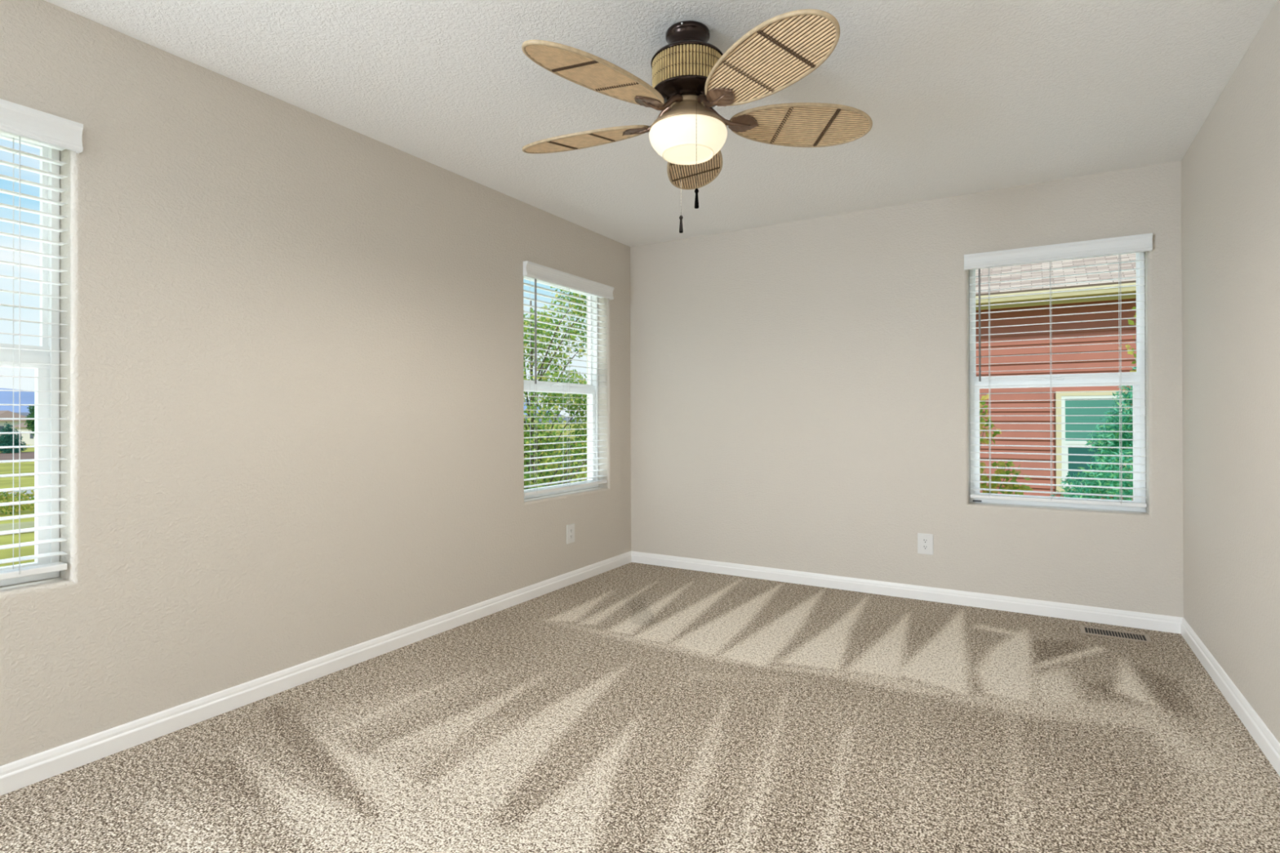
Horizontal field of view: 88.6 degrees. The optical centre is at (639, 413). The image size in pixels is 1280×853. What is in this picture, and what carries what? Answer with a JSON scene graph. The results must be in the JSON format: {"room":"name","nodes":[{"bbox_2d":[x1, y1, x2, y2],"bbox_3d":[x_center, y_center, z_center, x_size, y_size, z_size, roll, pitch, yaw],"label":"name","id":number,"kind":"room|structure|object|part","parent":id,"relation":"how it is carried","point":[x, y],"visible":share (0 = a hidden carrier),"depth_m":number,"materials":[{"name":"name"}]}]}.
{"room":"empty bedroom","nodes":[
{"label":"empty bedroom","id":0,"kind":"room"},
{"bbox_2d":[0,0,631,766],"bbox_3d":[-2.047,-0.080,1.953,0.200,2.440,7.400,0,0,31],"label":"wall","id":1,"kind":"structure","parent":0,"point":[294,385],"depth_m":2.63,"materials":[{"name":"beige paint"}]},
{"bbox_2d":[0,134,59,586],"bbox_3d":[-2.182,-0.187,1.780,0.074,1.450,0.935,0,0,31],"label":"window","id":2,"kind":"structure","parent":1,"relation":"in","point":[46,330],"depth_m":2.15,"materials":[{"name":"white plastic"}]},
{"bbox_3d":[-2.199,-0.529,1.791,0.034,0.729,0.899,0,0,31],"label":"sash","id":3,"kind":"part","parent":2,"relation":"part of","materials":[{"name":"white plastic"}]},
{"bbox_3d":[-2.173,0.165,1.774,0.035,0.707,0.897,0,0,31],"label":"sash","id":4,"kind":"part","parent":2,"relation":"part of","materials":[{"name":"white plastic"}]},
{"bbox_2d":[0,98,83,580],"bbox_3d":[-2.085,-0.217,1.723,0.102,1.437,0.967,0,0,31],"label":"window blind","id":5,"kind":"object","parent":2,"relation":"attached to","point":[19,122],"visible":1,"depth_m":2.04,"materials":[{"name":"white plastic"}]},
{"bbox_3d":[-1.928,-0.184,2.032,0.055,1.354,0.008,0,0,31],"label":"ladder cord","id":6,"kind":"part","parent":5,"relation":"part of","materials":[{"name":"white fabric"}]},
{"bbox_3d":[-2.106,-0.886,1.736,0.058,0.047,0.923,0,0,31],"label":"head rail","id":7,"kind":"part","parent":5,"relation":"part of","materials":[{"name":"white plastic"}]},
{"bbox_3d":[-2.103,0.492,1.732,0.052,0.020,0.919,0,0,31],"label":"rail","id":8,"kind":"part","parent":5,"relation":"part of","materials":[{"name":"white plastic"}]},
{"bbox_2d":[0,551,631,795],"bbox_3d":[-1.952,1.098,1.894,0.014,0.083,7.400,0,0,31],"label":"baseboard","id":9,"kind":"structure","parent":1,"relation":"attached to","point":[21,773],"depth_m":2.58,"materials":[{"name":"white paint"}]},
{"bbox_2d":[523,277,598,499],"bbox_3d":[-0.577,-0.182,4.485,0.074,1.450,0.935,0,0,31],"label":"window","id":10,"kind":"structure","parent":1,"relation":"in","point":[549,387],"depth_m":4.84,"materials":[{"name":"white plastic"}]},
{"bbox_3d":[-0.594,-0.524,4.496,0.034,0.729,0.899,0,0,31],"label":"sash","id":11,"kind":"part","parent":10,"relation":"part of","materials":[{"name":"white plastic"}]},
{"bbox_3d":[-0.568,0.170,4.479,0.035,0.707,0.897,0,0,31],"label":"sash","id":12,"kind":"part","parent":10,"relation":"part of","materials":[{"name":"white plastic"}]},
{"bbox_2d":[523,261,613,496],"bbox_3d":[-0.480,-0.212,4.427,0.102,1.437,0.967,0,0,31],"label":"window blind","id":13,"kind":"object","parent":10,"relation":"attached to","point":[535,272],"visible":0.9,"depth_m":4.36,"materials":[{"name":"white plastic"}]},
{"bbox_3d":[-0.673,-0.181,4.147,0.055,1.354,0.008,0,0,31],"label":"ladder cord","id":14,"kind":"part","parent":13,"relation":"part of","materials":[{"name":"white fabric"}]},
{"bbox_3d":[-0.500,-0.881,4.441,0.058,0.047,0.923,0,0,31],"label":"head rail","id":15,"kind":"part","parent":13,"relation":"part of","materials":[{"name":"white plastic"}]},
{"bbox_3d":[-0.498,0.497,4.437,0.052,0.020,0.919,0,0,31],"label":"rail","id":16,"kind":"part","parent":13,"relation":"part of","materials":[{"name":"white plastic"}]},
{"bbox_3d":[-0.498,-0.180,4.442,0.055,1.354,0.008,0,0,31],"label":"ladder cord","id":17,"kind":"part","parent":13,"relation":"part of","materials":[{"name":"white fabric"}]},
{"bbox_3d":[-0.323,-0.179,4.736,0.055,1.354,0.008,0,0,31],"label":"ladder cord","id":18,"kind":"part","parent":13,"relation":"part of","materials":[{"name":"white fabric"}]},
{"bbox_2d":[566,523,574,543],"bbox_3d":[-0.465,0.805,4.406,0.008,0.126,0.088,0,0,31],"label":"wall outlet","id":19,"kind":"object","parent":1,"relation":"attached to","point":[571,527],"visible":1,"depth_m":4.40,"materials":[{"name":"white plastic"}]},
{"bbox_2d":[0,562,1279,852],"bbox_3d":[-0.535,1.258,1.024,4.537,0.250,8.550,0,0,31],"label":"floor","id":20,"kind":"structure","parent":0,"point":[632,707],"depth_m":2.22,"materials":[{"name":"beige carpet"}]},
{"bbox_2d":[1079,625,1152,643],"bbox_3d":[2.437,1.130,3.364,0.292,0.006,0.144,0,0,31],"label":"floor vent","id":21,"kind":"object","parent":20,"relation":"in","point":[1131,636],"visible":1,"depth_m":3.36,"materials":[{"name":"beige metal"}]},
{"bbox_2d":[44,0,1276,247],"bbox_3d":[-0.542,-1.432,1.033,4.537,0.250,8.550,0,0,31],"label":"ceiling","id":22,"kind":"structure","parent":0,"point":[960,97],"depth_m":2.60,"materials":[{"name":"white paint"}]},
{"bbox_2d":[521,8,872,233],"bbox_3d":[0.120,-0.982,2.256,1.261,0.644,1.287,0,0,31],"label":"ceiling fan","id":23,"kind":"object","parent":22,"relation":"hanging from","point":[691,77],"visible":1,"depth_m":2.13,"materials":[{"name":"beige wicker"}]},
{"bbox_3d":[-0.206,-1.013,2.428,0.520,0.004,0.221,1,13,26],"label":"blade","id":24,"kind":"part","parent":23,"relation":"part of","materials":[{"name":"brown wicker"}]},
{"bbox_3d":[-0.122,-1.001,1.950,0.221,0.003,0.520,17,13,42],"label":"blade","id":25,"kind":"part","parent":23,"relation":"part of","materials":[{"name":"brown wicker"}]},
{"bbox_3d":[0.164,-1.083,2.247,0.253,0.032,0.253,0,0,31],"label":"motor","id":26,"kind":"part","parent":23,"relation":"part of","materials":[{"name":"brown metal"}]},
{"bbox_3d":[0.165,-0.926,2.247,0.267,0.088,0.267,0,0,31],"label":"lamp shade","id":27,"kind":"part","parent":23,"relation":"part of","materials":[{"name":"white glass"}]},
{"bbox_3d":[0.222,-1.007,2.655,0.221,0.003,0.520,-13,-2,8],"label":"blade","id":28,"kind":"part","parent":23,"relation":"part of","materials":[{"name":"brown wicker"}]},
{"bbox_3d":[0.221,-1.010,2.655,0.225,0.004,0.524,-13,-2,8],"label":"panel","id":29,"kind":"part","parent":23,"relation":"part of","materials":[{"name":"brown wicker"}]},
{"bbox_3d":[0.358,-1.003,1.883,0.221,0.003,0.520,15,-6,-28],"label":"blade","id":30,"kind":"part","parent":23,"relation":"part of","materials":[{"name":"beige wicker"}]},
{"bbox_3d":[0.359,-1.006,1.884,0.225,0.005,0.524,15,-6,-28],"label":"panel","id":31,"kind":"part","parent":23,"relation":"part of","materials":[{"name":"beige wicker"}]},
{"bbox_3d":[0.570,-1.018,2.319,0.520,0.003,0.221,-1,-13,-10],"label":"blade","id":32,"kind":"part","parent":23,"relation":"part of","materials":[{"name":"brown wicker"}]},
{"bbox_3d":[0.570,-1.022,2.320,0.524,0.004,0.225,-1,-13,-10],"label":"panel","id":33,"kind":"part","parent":23,"relation":"part of","materials":[{"name":"brown wicker"}]},
{"bbox_2d":[630,160,1183,617],"bbox_3d":[1.414,-0.081,4.318,3.737,2.440,0.200,0,0,31],"label":"wall","id":34,"kind":"structure","parent":0,"point":[800,400],"depth_m":4.17,"materials":[{"name":"beige paint"}]},
{"bbox_2d":[631,551,1183,633],"bbox_3d":[1.362,1.097,4.222,3.337,0.083,0.014,0,0,31],"label":"baseboard","id":35,"kind":"structure","parent":34,"relation":"attached to","point":[1162,623],"depth_m":3.97,"materials":[{"name":"white paint"}]},
{"bbox_2d":[917,533,933,555],"bbox_3d":[1.742,0.793,4.001,0.088,0.126,0.008,0,0,31],"label":"wall outlet","id":36,"kind":"object","parent":34,"relation":"attached to","point":[925,541],"visible":1,"depth_m":4.00,"materials":[{"name":"white plastic"}]},
{"bbox_2d":[922,544,928,549],"bbox_3d":[1.740,0.813,3.998,0.030,0.028,0.002,0,0,31],"label":"receptacle","id":37,"kind":"object","parent":36,"relation":"attached to","point":[924,546],"depth_m":4.00,"materials":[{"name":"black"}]},
{"bbox_2d":[922,537,928,542],"bbox_3d":[1.740,0.774,3.998,0.030,0.028,0.002,0,0,31],"label":"receptacle","id":38,"kind":"object","parent":36,"relation":"attached to","point":[924,540],"depth_m":4.00,"materials":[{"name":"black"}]},
{"bbox_2d":[968,252,1146,512],"bbox_3d":[2.377,-0.192,3.779,0.852,1.450,0.074,0,0,31],"label":"window","id":39,"kind":"structure","parent":34,"relation":"in","point":[1139,377],"depth_m":3.70,"materials":[{"name":"white plastic"}]},
{"bbox_3d":[2.385,-0.534,3.797,0.816,0.729,0.034,0,0,31],"label":"sash","id":40,"kind":"part","parent":39,"relation":"part of","materials":[{"name":"white plastic"}]},
{"bbox_3d":[2.373,0.160,3.770,0.814,0.707,0.035,0,0,31],"label":"sash","id":41,"kind":"part","parent":39,"relation":"part of","materials":[{"name":"white plastic"}]},
{"bbox_2d":[964,233,1152,507],"bbox_3d":[2.319,-0.222,3.682,0.884,1.437,0.102,0,0,31],"label":"window blind","id":42,"kind":"object","parent":39,"relation":"attached to","point":[1118,246],"visible":1,"depth_m":3.66,"materials":[{"name":"white plastic"}]},
{"bbox_3d":[2.061,-0.189,3.862,0.008,1.354,0.055,0,0,31],"label":"ladder cord","id":43,"kind":"part","parent":42,"relation":"part of","materials":[{"name":"white fabric"}]},
{"bbox_3d":[2.325,-0.190,3.705,0.008,1.354,0.055,0,0,31],"label":"ladder cord","id":44,"kind":"part","parent":42,"relation":"part of","materials":[{"name":"white fabric"}]},
{"bbox_3d":[2.332,0.487,3.700,0.836,0.020,0.052,0,0,31],"label":"rail","id":45,"kind":"part","parent":42,"relation":"part of","materials":[{"name":"white plastic"}]},
{"bbox_3d":[2.598,-0.191,3.543,0.008,1.354,0.055,0,0,31],"label":"ladder cord","id":46,"kind":"part","parent":42,"relation":"part of","materials":[{"name":"white fabric"}]},
{"bbox_2d":[1181,0,1279,742],"bbox_3d":[0.995,-0.094,0.148,0.200,2.440,7.400,0,0,31],"label":"wall","id":47,"kind":"structure","parent":0,"point":[1230,170],"depth_m":2.48,"materials":[{"name":"beige paint"}]},
{"bbox_2d":[1180,617,1279,776],"bbox_3d":[0.906,1.084,0.198,0.014,0.083,7.400,0,0,31],"label":"baseboard","id":48,"kind":"structure","parent":47,"relation":"attached to","point":[1267,742],"depth_m":2.48,"materials":[{"name":"white paint"}]},
{"label":"outside","id":49,"kind":"structure","parent":0,"visible":0},
{"bbox_2d":[0,420,586,566],"bbox_3d":[-119.957,5.426,332.061,660.000,0.500,560.000,0,0,31],"label":"ground","id":50,"kind":"structure","parent":49,"point":[25,467],"depth_m":34.92,"materials":[{"name":"green plant"}]},
{"bbox_2d":[0,410,30,435],"bbox_3d":[-106.672,1.928,108.294,12.800,4.900,6.800,0,0,25],"label":"house","id":51,"kind":"structure","parent":50,"relation":"on","point":[3,414],"depth_m":105.78,"materials":[{"name":"white"}]},
{"bbox_2d":[0,489,34,514],"bbox_3d":[-25.153,3.639,26.742,5.123,1.014,5.567,0,0,31],"label":"bush","id":52,"kind":"object","parent":50,"relation":"on","point":[8,497],"visible":0.34,"depth_m":25.78,"materials":[{"name":"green plant"}]},
{"bbox_2d":[13,421,34,444],"bbox_3d":[-84.044,2.220,93.894,8.800,4.100,6.800,0,0,31],"label":"house","id":53,"kind":"structure","parent":50,"relation":"on","point":[28,438],"depth_m":91.32,"materials":[{"name":"white"}]},
{"bbox_2d":[23,405,34,435],"bbox_3d":[-75.876,1.411,82.205,2.434,5.597,2.035,0,0,31],"label":"leafy tree","id":54,"kind":"object","parent":50,"relation":"on","point":[30,423],"visible":0.32,"depth_m":81.88,"materials":[{"name":"green plant"}]},
{"bbox_2d":[0,440,549,460],"bbox_3d":[-42.507,4.094,80.125,38.131,0.001,74.436,0,0,31],"label":"field","id":55,"kind":"structure","parent":50,"relation":"on","point":[24,455],"depth_m":63.63,"materials":[{"name":"green plant"}]},
{"bbox_2d":[0,422,29,453],"bbox_3d":[-66.642,2.547,68.981,3.670,3.494,3.478,0,0,31],"label":"conifer","id":56,"kind":"object","parent":55,"relation":"on","point":[6,440],"visible":0.7,"depth_m":68.80,"materials":[{"name":"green plant"}]},
{"bbox_2d":[0,387,550,414],"bbox_3d":[-336.881,-11.998,561.834,308.320,37.057,582.320,0,0,31],"label":"mountain","id":57,"kind":"structure","parent":50,"relation":"on","point":[6,397],"depth_m":446.21},
{"bbox_2d":[0,475,581,533],"bbox_3d":[-3.431,3.849,38.639,22.755,0.001,70.020,0,0,31],"label":"dry grass strip","id":58,"kind":"object","parent":50,"relation":"on","point":[6,526],"depth_m":22.43,"materials":[{"name":"yellow plant"}]},
{"bbox_2d":[3,459,582,498],"bbox_3d":[-12.343,3.905,48.100,24.677,0.001,70.572,0,0,31],"label":"path","id":59,"kind":"structure","parent":50,"relation":"on","point":[28,491],"depth_m":32.80,"materials":[{"name":"grey concrete"}]},
{"bbox_2d":[14,412,582,422],"bbox_3d":[-171.635,2.232,291.595,148.740,5.884,333.690,0,0,31],"label":"foothills","id":60,"kind":"structure","parent":50,"relation":"on","point":[25,414],"depth_m":376.67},
{"bbox_2d":[524,433,581,486],"bbox_3d":[-3.203,1.912,13.883,4.324,3.748,3.823,0,0,31],"label":"shrub","id":61,"kind":"object","parent":50,"relation":"on","point":[544,479],"visible":0.02,"depth_m":13.39,"materials":[{"name":"green plant"}]},
{"bbox_2d":[523,286,586,489],"bbox_3d":[-1.287,1.033,8.148,2.674,5.456,2.474,0,0,4],"label":"leafy tree","id":62,"kind":"object","parent":50,"relation":"on","point":[533,399],"visible":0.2,"depth_m":8.25,"materials":[{"name":"green plant"}]},
{"bbox_2d":[524,438,586,486],"bbox_3d":[-1.223,2.070,11.806,4.345,3.410,5.872,0,0,31],"label":"shrub","id":63,"kind":"object","parent":50,"relation":"on","point":[582,475],"visible":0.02,"depth_m":11.75,"materials":[{"name":"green plant"}]},
{"bbox_2d":[979,394,1033,494],"bbox_3d":[3.108,1.598,5.863,0.774,4.285,0.506,0,0,12],"label":"young tree","id":64,"kind":"object","parent":50,"relation":"on","point":[984,477],"visible":0.21,"depth_m":5.84,"materials":[{"name":"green plant"}]},
{"bbox_2d":[975,253,1136,500],"bbox_3d":[8.966,-0.739,13.067,11.800,8.977,7.645,0,0,31],"label":"house","id":65,"kind":"structure","parent":50,"relation":"on","point":[997,395],"depth_m":10.62,"materials":[{"name":"red wood"}]},
{"bbox_3d":[7.167,0.795,10.392,0.655,0.660,0.006,0,0,31],"label":"pane","id":66,"kind":"part","parent":65,"relation":"part of","materials":[{"name":"teal"}]},
{"bbox_3d":[7.164,0.103,10.393,0.715,0.685,0.010,0,0,31],"label":"pane","id":67,"kind":"part","parent":65,"relation":"part of","materials":[{"name":"teal glass"}]},
{"bbox_3d":[7.166,0.453,10.393,0.815,1.485,0.058,0,0,31],"label":"frame","id":68,"kind":"part","parent":65,"relation":"part of","materials":[{"name":"white"}]},
{"bbox_2d":[1049,359,1136,500],"bbox_3d":[5.707,1.276,6.978,2.731,4.922,2.769,0,0,3],"label":"conifer","id":69,"kind":"object","parent":50,"relation":"on","point":[1123,427],"visible":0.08,"depth_m":7.16,"materials":[{"name":"green plant"}]},
{"bbox_2d":[1116,306,1136,372],"bbox_3d":[4.199,1.328,5.221,0.478,4.816,0.476,0,0,-18],"label":"young tree","id":70,"kind":"object","parent":50,"relation":"on","point":[1130,322],"visible":0.04,"depth_m":5.32,"materials":[{"name":"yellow plant"}]}
]}

